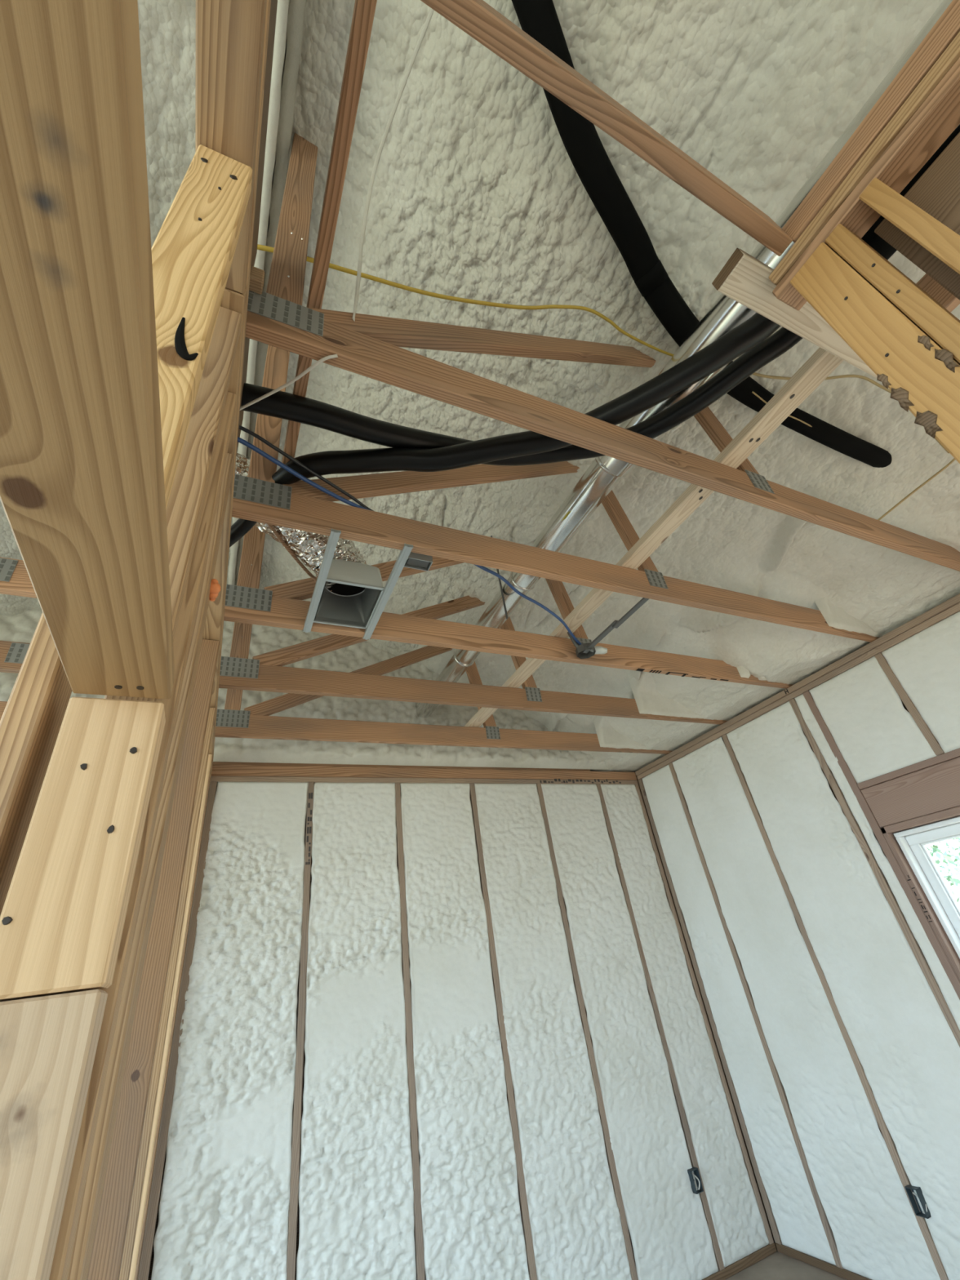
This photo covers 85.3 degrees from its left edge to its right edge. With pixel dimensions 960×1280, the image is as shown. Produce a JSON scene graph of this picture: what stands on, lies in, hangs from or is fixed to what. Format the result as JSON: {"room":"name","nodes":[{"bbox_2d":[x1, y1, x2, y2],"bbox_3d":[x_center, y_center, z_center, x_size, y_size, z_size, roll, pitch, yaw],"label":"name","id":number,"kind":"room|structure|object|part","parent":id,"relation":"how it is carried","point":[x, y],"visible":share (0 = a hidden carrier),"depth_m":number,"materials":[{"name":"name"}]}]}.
{"room":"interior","nodes":[
{"label":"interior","id":0,"kind":"room"},
{"bbox_2d":[0,0,277,1279],"bbox_3d":[-0.635,0.635,0.848,0.180,3.400,4.853,7,-36,-24],"label":"wall","id":1,"kind":"structure","parent":0,"point":[124,360],"depth_m":0.54,"materials":[{"name":"brown wood"}]},
{"bbox_2d":[209,578,220,601],"bbox_3d":[-0.628,-0.118,1.228,0.030,0.041,0.049,7,-36,-24],"label":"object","id":2,"kind":"object","parent":1,"relation":"attached to","point":[215,588],"visible":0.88,"depth_m":1.22,"materials":[{"name":"orange"}]},
{"bbox_3d":[-1.151,0.065,2.203,0.091,0.054,3.031,7,-36,-24],"label":"plate","id":3,"kind":"part","parent":1,"relation":"part of","materials":[{"name":"brown wood"}]},
{"bbox_3d":[-0.163,-1.228,0.401,0.090,0.054,1.820,7,-36,-24],"label":"plate","id":4,"kind":"part","parent":1,"relation":"part of","materials":[{"name":"brown wood"}]},
{"bbox_3d":[-0.787,-0.467,1.556,0.092,0.056,4.853,7,-36,-24],"label":"plate","id":5,"kind":"part","parent":1,"relation":"part of","materials":[{"name":"brown wood"}]},
{"bbox_2d":[240,354,337,410],"bbox_3d":[-0.550,-0.658,1.378,0.419,0.032,0.021,-20,-34,17],"label":"cable","id":6,"kind":"object","parent":1,"relation":"attached to","point":[333,356],"visible":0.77,"depth_m":1.36,"materials":[{"name":"grey plastic"}]},
{"bbox_2d":[239,425,373,511],"bbox_3d":[-0.470,-0.534,1.894,1.043,0.037,0.090,19,-42,-37],"label":"cable","id":7,"kind":"object","parent":1,"relation":"attached to","point":[254,434],"visible":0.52,"depth_m":1.77,"materials":[{"name":"black plastic"}]},
{"bbox_2d":[0,645,671,754],"bbox_3d":[-1.056,0.009,3.718,5.950,1.503,0.042,7,-36,-24],"label":"roof truss","id":8,"kind":"object","parent":1,"relation":"on","point":[255,722],"visible":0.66,"depth_m":3.53,"materials":[{"name":"brown wood"}]},
{"bbox_3d":[-1.482,0.471,3.127,0.182,0.112,0.003,7,-36,-24],"label":"connector plate","id":9,"kind":"part","parent":8,"relation":"part of","materials":[{"name":"silver metal"}]},
{"bbox_3d":[-1.592,-0.118,3.517,0.088,1.363,0.036,7,-36,-24],"label":"post","id":10,"kind":"part","parent":8,"relation":"part of","materials":[{"name":"brown wood"}]},
{"bbox_3d":[0.095,0.682,3.840,0.110,0.100,0.003,7,-36,-24],"label":"connector plate","id":11,"kind":"part","parent":8,"relation":"part of","materials":[{"name":"silver metal"}]},
{"bbox_2d":[0,595,727,724],"bbox_3d":[-0.803,-0.322,3.258,5.950,1.503,0.042,7,-36,-24],"label":"roof truss","id":12,"kind":"object","parent":1,"relation":"on","point":[265,672],"visible":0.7,"depth_m":2.98,"materials":[{"name":"brown wood"}]},
{"bbox_3d":[-1.996,0.061,2.303,0.140,0.100,0.003,7,-36,-24],"label":"connector plate","id":13,"kind":"part","parent":12,"relation":"part of","materials":[{"name":"silver metal"}]},
{"bbox_3d":[-1.230,0.140,2.667,0.182,0.112,0.003,7,-36,-24],"label":"connector plate","id":14,"kind":"part","parent":12,"relation":"part of","materials":[{"name":"silver metal"}]},
{"bbox_3d":[-1.340,-0.448,3.057,0.088,1.363,0.036,7,-36,-24],"label":"post","id":15,"kind":"part","parent":12,"relation":"part of","materials":[{"name":"brown wood"}]},
{"bbox_3d":[0.347,0.352,3.380,0.110,0.100,0.003,7,-36,-24],"label":"connector plate","id":16,"kind":"part","parent":12,"relation":"part of","materials":[{"name":"silver metal"}]},
{"bbox_2d":[240,326,803,466],"bbox_3d":[0.318,-0.911,1.671,2.543,0.156,0.886,-15,-32,10],"label":"tube","id":17,"kind":"object","parent":1,"relation":"attached to","point":[281,404],"visible":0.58,"depth_m":1.77,"materials":[{"name":"black plastic"}]},
{"bbox_2d":[861,124,959,259],"bbox_3d":[1.390,-1.411,1.169,0.121,0.110,1.107,11,-37,-28],"label":"tube","id":18,"kind":"object","parent":17,"relation":"on","point":[873,239],"visible":0.18,"depth_m":1.47,"materials":[{"name":"black plastic"}]},
{"bbox_2d":[231,344,878,642],"bbox_3d":[-0.311,-0.965,2.362,5.950,1.503,0.042,7,-36,-24],"label":"roof truss","id":19,"kind":"object","parent":1,"relation":"on","point":[300,505],"visible":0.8,"depth_m":2.12,"materials":[{"name":"brown wood"}]},
{"bbox_3d":[-0.738,-0.503,1.770,0.182,0.112,0.003,7,-36,-24],"label":"connector plate","id":20,"kind":"part","parent":19,"relation":"part of","materials":[{"name":"silver metal"}]},
{"bbox_3d":[-0.848,-1.092,2.161,0.088,1.363,0.036,7,-36,-24],"label":"post","id":21,"kind":"part","parent":19,"relation":"part of","materials":[{"name":"brown wood"}]},
{"bbox_2d":[281,0,377,464],"bbox_3d":[-0.366,-1.090,1.290,0.036,0.089,1.750,7,-36,-24],"label":"brace","id":22,"kind":"object","parent":19,"relation":"attached to","point":[364,11],"visible":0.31,"depth_m":1.21,"materials":[{"name":"brown wood"}]},
{"bbox_2d":[302,528,413,639],"bbox_3d":[-0.521,-0.255,2.145,0.298,0.162,0.640,7,-36,-24],"label":"housing","id":23,"kind":"object","parent":19,"relation":"hanging from","point":[358,598],"visible":1,"depth_m":2.19,"materials":[{"name":"grey metal"}]},
{"bbox_2d":[235,453,366,591],"bbox_3d":[-0.860,-0.515,2.103,0.937,0.411,0.255,23,-44,-40],"label":"duct","id":24,"kind":"object","parent":23,"relation":"attached to","point":[309,547],"visible":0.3,"depth_m":2.13,"materials":[{"name":"silver foil"}]},
{"bbox_2d":[404,551,432,571],"bbox_3d":[-0.268,-0.314,2.100,0.144,0.076,0.059,7,-36,-24],"label":"outlet box","id":25,"kind":"object","parent":23,"relation":"attached to","point":[415,561],"visible":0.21,"depth_m":2.11,"materials":[{"name":"silver metal"}]},
{"bbox_2d":[237,436,582,644],"bbox_3d":[-0.117,-0.331,2.188,0.095,0.118,2.024,-32,-39,33],"label":"cable","id":26,"kind":"object","parent":19,"relation":"on","point":[240,440],"visible":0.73,"depth_m":1.88,"materials":[{"name":"blue plastic"}]},
{"bbox_2d":[567,597,648,658],"bbox_3d":[0.677,-0.130,2.713,0.245,0.211,0.559,7,-36,-24],"label":"ceiling box","id":27,"kind":"object","parent":19,"relation":"attached to","point":[584,651],"visible":0.77,"depth_m":2.76,"materials":[{"name":"grey metal"}]},
{"bbox_2d":[464,346,844,727],"bbox_3d":[0.490,-0.082,2.838,0.090,0.040,3.195,7,-36,-24],"label":"brace","id":28,"kind":"object","parent":19,"relation":"on","point":[821,363],"visible":0.77,"depth_m":2.10,"materials":[{"name":"brown wood"}]},
{"bbox_3d":[0.839,-0.291,2.484,0.110,0.100,0.003,7,-36,-24],"label":"connector plate","id":29,"kind":"part","parent":19,"relation":"part of","materials":[{"name":"silver metal"}]},
{"bbox_2d":[0,608,777,1279],"bbox_3d":[-1.139,1.460,3.301,6.200,4.750,0.244,7,-36,-24],"label":"wall","id":30,"kind":"structure","parent":0,"point":[442,1014],"depth_m":3.17,"materials":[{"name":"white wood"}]},
{"bbox_3d":[-1.256,2.161,2.704,0.591,2.896,0.052,7,-36,-24],"label":"foam panel","id":31,"kind":"part","parent":30,"relation":"part of","materials":[{"name":"white plastic"}]},
{"bbox_3d":[-0.703,2.234,2.957,0.592,2.896,0.052,7,-36,-24],"label":"foam panel","id":32,"kind":"part","parent":30,"relation":"part of","materials":[{"name":"white plastic"}]},
{"bbox_3d":[-0.413,1.013,4.084,3.050,0.038,0.110,7,-36,-24],"label":"plate","id":33,"kind":"part","parent":30,"relation":"part of","materials":[{"name":"brown wood"}]},
{"bbox_3d":[-0.175,1.131,4.109,3.529,0.036,0.140,7,-36,-24],"label":"plate","id":34,"kind":"part","parent":30,"relation":"part of","materials":[{"name":"brown wood"}]},
{"bbox_3d":[-0.182,1.083,4.139,3.529,0.074,0.142,7,-36,-24],"label":"plate","id":35,"kind":"part","parent":30,"relation":"part of","materials":[{"name":"brown wood"}]},
{"bbox_3d":[-0.153,2.305,3.205,0.586,2.896,0.047,7,-36,-24],"label":"foam panel","id":36,"kind":"part","parent":30,"relation":"part of","materials":[{"name":"white plastic"}]},
{"bbox_3d":[0.394,2.377,3.454,0.601,2.896,0.043,7,-36,-24],"label":"foam panel","id":37,"kind":"part","parent":30,"relation":"part of","materials":[{"name":"white plastic"}]},
{"bbox_3d":[0.950,2.446,3.700,0.600,2.896,0.026,7,-36,-24],"label":"foam panel","id":38,"kind":"part","parent":30,"relation":"part of","materials":[{"name":"white plastic"}]},
{"bbox_3d":[1.421,2.508,3.914,0.421,2.896,0.026,7,-36,-24],"label":"foam panel","id":39,"kind":"part","parent":30,"relation":"part of","materials":[{"name":"white plastic"}]},
{"bbox_2d":[687,1166,703,1194],"bbox_3d":[1.337,3.348,3.229,0.058,0.104,0.052,7,-36,-24],"label":"wall box","id":40,"kind":"object","parent":30,"relation":"attached to","point":[695,1170],"visible":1,"depth_m":3.23,"materials":[{"name":"grey plastic"}]},
{"bbox_3d":[0.219,3.590,2.559,3.510,0.038,0.142,7,-36,-24],"label":"plate","id":41,"kind":"part","parent":30,"relation":"part of","materials":[{"name":"brown wood"}]},
{"bbox_2d":[0,0,959,774],"bbox_3d":[0.020,-1.813,1.245,7.230,1.748,7.900,7,-36,-24],"label":"ceiling","id":42,"kind":"structure","parent":0,"point":[477,193],"depth_m":2.16,"materials":[{"name":"plastic"}]},
{"bbox_2d":[490,535,507,618],"bbox_3d":[0.109,-0.378,3.035,0.006,0.620,0.012,7,-36,-24],"label":"strap","id":43,"kind":"object","parent":42,"relation":"hanging from","point":[498,572],"visible":0.71,"depth_m":2.95,"materials":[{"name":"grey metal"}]},
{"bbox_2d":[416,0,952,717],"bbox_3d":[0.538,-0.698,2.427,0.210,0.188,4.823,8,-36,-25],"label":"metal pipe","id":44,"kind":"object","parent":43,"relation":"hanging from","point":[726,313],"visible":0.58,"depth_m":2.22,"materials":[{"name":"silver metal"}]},
{"bbox_2d":[257,244,674,356],"bbox_3d":[0.082,-1.161,1.783,1.768,0.028,0.094,3,-34,-18],"label":"cable","id":45,"kind":"object","parent":44,"relation":"on","point":[261,247],"visible":0.77,"depth_m":1.76,"materials":[{"name":"yellow plastic"}]},
{"bbox_2d":[751,372,949,453],"bbox_3d":[1.512,-0.942,2.046,1.205,0.100,0.129,5,-35,-21],"label":"cable","id":46,"kind":"object","parent":44,"relation":"attached to","point":[867,379],"visible":0.45,"depth_m":1.97,"materials":[{"name":"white plastic"}]},
{"bbox_2d":[511,0,892,467],"bbox_3d":[0.927,-1.374,2.069,2.460,0.826,0.390,19,-41,-37],"label":"tube","id":47,"kind":"object","parent":42,"relation":"attached to","point":[539,19],"visible":0.73,"depth_m":1.91,"materials":[{"name":"black plastic"}]},
{"bbox_2d":[725,1236,846,1279],"bbox_3d":[0.428,1.447,-0.871,6.800,0.060,7.900,7,-36,-24],"label":"floor","id":48,"kind":"structure","parent":0,"point":[778,1265],"depth_m":3.04,"materials":[{"name":"brown wood"}]},
{"bbox_2d":[635,593,959,1279],"bbox_3d":[3.227,0.489,1.288,0.162,3.100,7.803,7,-36,-24],"label":"wall","id":49,"kind":"structure","parent":0,"point":[828,976],"depth_m":3.11,"materials":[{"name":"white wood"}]},
{"bbox_2d":[0,525,792,688],"bbox_3d":[-0.559,-0.640,2.813,5.950,1.505,0.042,7,-36,-24],"label":"roof truss","id":50,"kind":"object","parent":49,"relation":"on","point":[282,605],"visible":0.65,"depth_m":2.56,"materials":[{"name":"brown wood"}]},
{"bbox_3d":[-1.751,-0.258,1.858,0.140,0.100,0.003,7,-36,-24],"label":"connector plate","id":51,"kind":"part","parent":50,"relation":"part of","materials":[{"name":"silver metal"}]},
{"bbox_3d":[-0.985,-0.179,2.221,0.182,0.112,0.003,7,-36,-24],"label":"connector plate","id":52,"kind":"part","parent":50,"relation":"part of","materials":[{"name":"silver metal"}]},
{"bbox_3d":[-1.096,-0.768,2.612,0.088,1.363,0.036,7,-36,-24],"label":"post","id":53,"kind":"part","parent":50,"relation":"part of","materials":[{"name":"brown wood"}]},
{"bbox_3d":[0.592,0.033,2.935,0.110,0.100,0.003,7,-36,-24],"label":"connector plate","id":54,"kind":"part","parent":50,"relation":"part of","materials":[{"name":"silver metal"}]},
{"bbox_2d":[245,133,959,571],"bbox_3d":[-0.062,-1.291,1.908,5.950,1.503,0.042,7,-36,-24],"label":"roof truss","id":55,"kind":"object","parent":49,"relation":"on","point":[368,346],"visible":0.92,"depth_m":1.63,"materials":[{"name":"brown wood"}]},
{"bbox_3d":[-0.489,-0.829,1.316,0.182,0.112,0.003,7,-36,-24],"label":"connector plate","id":56,"kind":"part","parent":55,"relation":"part of","materials":[{"name":"silver metal"}]},
{"bbox_3d":[-0.599,-1.418,1.707,0.088,1.363,0.036,7,-36,-24],"label":"post","id":57,"kind":"part","parent":55,"relation":"part of","materials":[{"name":"brown wood"}]},
{"bbox_2d":[351,7,434,321],"bbox_3d":[-0.242,-1.367,1.450,0.042,0.811,0.590,15,-39,-33],"label":"cable","id":58,"kind":"object","parent":55,"relation":"hanging from","point":[431,11],"visible":0.95,"depth_m":1.51,"materials":[{"name":"grey plastic"}]},
{"bbox_2d":[229,312,780,547],"bbox_3d":[0.184,-0.760,1.680,2.844,0.336,0.526,-23,-35,21],"label":"tube","id":59,"kind":"object","parent":55,"relation":"on","point":[753,331],"visible":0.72,"depth_m":1.81,"materials":[{"name":"black plastic"}]},
{"bbox_3d":[1.089,-0.617,2.030,0.110,0.100,0.003,7,-36,-24],"label":"connector plate","id":60,"kind":"part","parent":55,"relation":"part of","materials":[{"name":"silver metal"}]},
{"bbox_2d":[877,457,955,520],"bbox_3d":[1.989,-0.689,2.380,0.016,0.124,0.443,20,-42,-37],"label":"cable","id":61,"kind":"object","parent":55,"relation":"on","point":[953,459],"visible":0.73,"depth_m":2.37,"materials":[{"name":"beige plastic"}]},
{"bbox_3d":[1.740,2.391,3.841,0.016,2.930,0.400,7,-36,-24],"label":"foam panel","id":62,"kind":"part","parent":49,"relation":"part of","materials":[{"name":"white plastic"}]},
{"bbox_3d":[2.754,-0.392,2.567,0.144,0.039,6.149,7,-36,-24],"label":"plate","id":63,"kind":"part","parent":49,"relation":"part of","materials":[{"name":"brown wood"}]},
{"bbox_3d":[2.761,-0.358,2.547,0.140,0.036,6.149,7,-36,-24],"label":"plate","id":64,"kind":"part","parent":49,"relation":"part of","materials":[{"name":"brown wood"}]},
{"bbox_3d":[1.950,2.119,3.462,0.020,2.930,0.602,7,-36,-24],"label":"foam panel","id":65,"kind":"part","parent":49,"relation":"part of","materials":[{"name":"white plastic"}]},
{"bbox_3d":[2.518,2.955,2.124,0.142,0.038,3.049,7,-36,-24],"label":"plate","id":66,"kind":"part","parent":49,"relation":"part of","materials":[{"name":"brown wood"}]},
{"bbox_3d":[2.198,1.796,3.012,0.022,2.930,0.597,7,-36,-24],"label":"foam panel","id":67,"kind":"part","parent":49,"relation":"part of","materials":[{"name":"white plastic"}]},
{"bbox_3d":[2.318,0.476,3.125,0.013,0.630,0.479,7,-36,-24],"label":"foam panel","id":68,"kind":"part","parent":49,"relation":"part of","materials":[{"name":"white plastic"}]},
{"bbox_3d":[2.344,1.603,2.743,0.019,2.930,0.104,7,-36,-24],"label":"foam panel","id":69,"kind":"part","parent":49,"relation":"part of","materials":[{"name":"white plastic"}]},
{"bbox_2d":[904,1184,931,1218],"bbox_3d":[2.213,2.833,2.632,0.040,0.104,0.061,7,-36,-24],"label":"wall box","id":70,"kind":"object","parent":49,"relation":"attached to","point":[908,1188],"visible":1,"depth_m":2.63,"materials":[{"name":"grey plastic"}]},
{"bbox_3d":[2.567,0.829,2.630,0.140,0.036,1.027,7,-36,-24],"label":"header plate","id":71,"kind":"part","parent":49,"relation":"part of","materials":[{"name":"brown wood"}]},
{"bbox_3d":[2.533,0.194,2.732,0.014,0.630,0.554,7,-36,-24],"label":"foam panel","id":72,"kind":"part","parent":49,"relation":"part of","materials":[{"name":"white plastic"}]},
{"bbox_2d":[893,816,959,958],"bbox_3d":[2.662,1.306,2.340,0.115,1.085,0.959,7,-36,-24],"label":"window","id":73,"kind":"structure","parent":49,"relation":"in","point":[912,842],"depth_m":2.80,"materials":[{"name":"white plastic"}]},
{"bbox_3d":[2.613,0.893,2.609,0.050,0.050,0.913,7,-36,-24],"label":"sash frame","id":74,"kind":"part","parent":73,"relation":"part of","materials":[{"name":"white plastic"}]},
{"bbox_3d":[2.502,1.538,2.667,0.050,0.939,0.050,7,-36,-24],"label":"sash frame","id":75,"kind":"part","parent":73,"relation":"part of","materials":[{"name":"white plastic"}]},
{"bbox_2d":[768,0,959,463],"bbox_3d":[2.032,0.045,0.345,1.833,3.082,1.505,7,-36,-24],"label":"wall","id":76,"kind":"structure","parent":0,"point":[906,331],"depth_m":1.05,"materials":[{"name":"orange wood"}]},
{"bbox_2d":[420,0,792,256],"bbox_3d":[-0.149,-1.128,0.856,1.967,0.139,0.038,9,-36,-26],"label":"roof truss","id":77,"kind":"object","parent":76,"relation":"on","point":[477,19],"visible":1,"depth_m":1.01,"materials":[{"name":"brown wood"}]},
{"bbox_2d":[711,248,877,377],"bbox_3d":[1.187,-0.839,1.549,1.280,0.038,0.086,7,-36,-24],"label":"board","id":78,"kind":"object","parent":76,"relation":"on","point":[744,278],"visible":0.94,"depth_m":1.36,"materials":[{"name":"brown wood"}]},
{"bbox_3d":[1.060,-1.278,0.751,0.090,0.035,1.490,7,-36,-24],"label":"plate","id":79,"kind":"part","parent":76,"relation":"part of","materials":[{"name":"brown wood"}]},
{"bbox_3d":[1.065,-1.242,0.738,0.082,0.036,1.505,7,-36,-24],"label":"plate","id":80,"kind":"part","parent":76,"relation":"part of","materials":[{"name":"brown wood"}]},
{"bbox_3d":[1.065,-1.345,0.750,0.088,0.066,1.412,7,-36,-24],"label":"plate","id":81,"kind":"part","parent":76,"relation":"part of","materials":[{"name":"brown wood"}]},
{"label":"ground","id":82,"kind":"structure","parent":0,"visible":0},
{"bbox_2d":[926,836,959,902],"bbox_3d":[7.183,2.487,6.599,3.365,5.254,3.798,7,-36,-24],"label":"leafy tree","id":83,"kind":"object","parent":82,"relation":"on","point":[935,848],"visible":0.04,"depth_m":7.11,"materials":[{"name":"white plant"}]}
]}

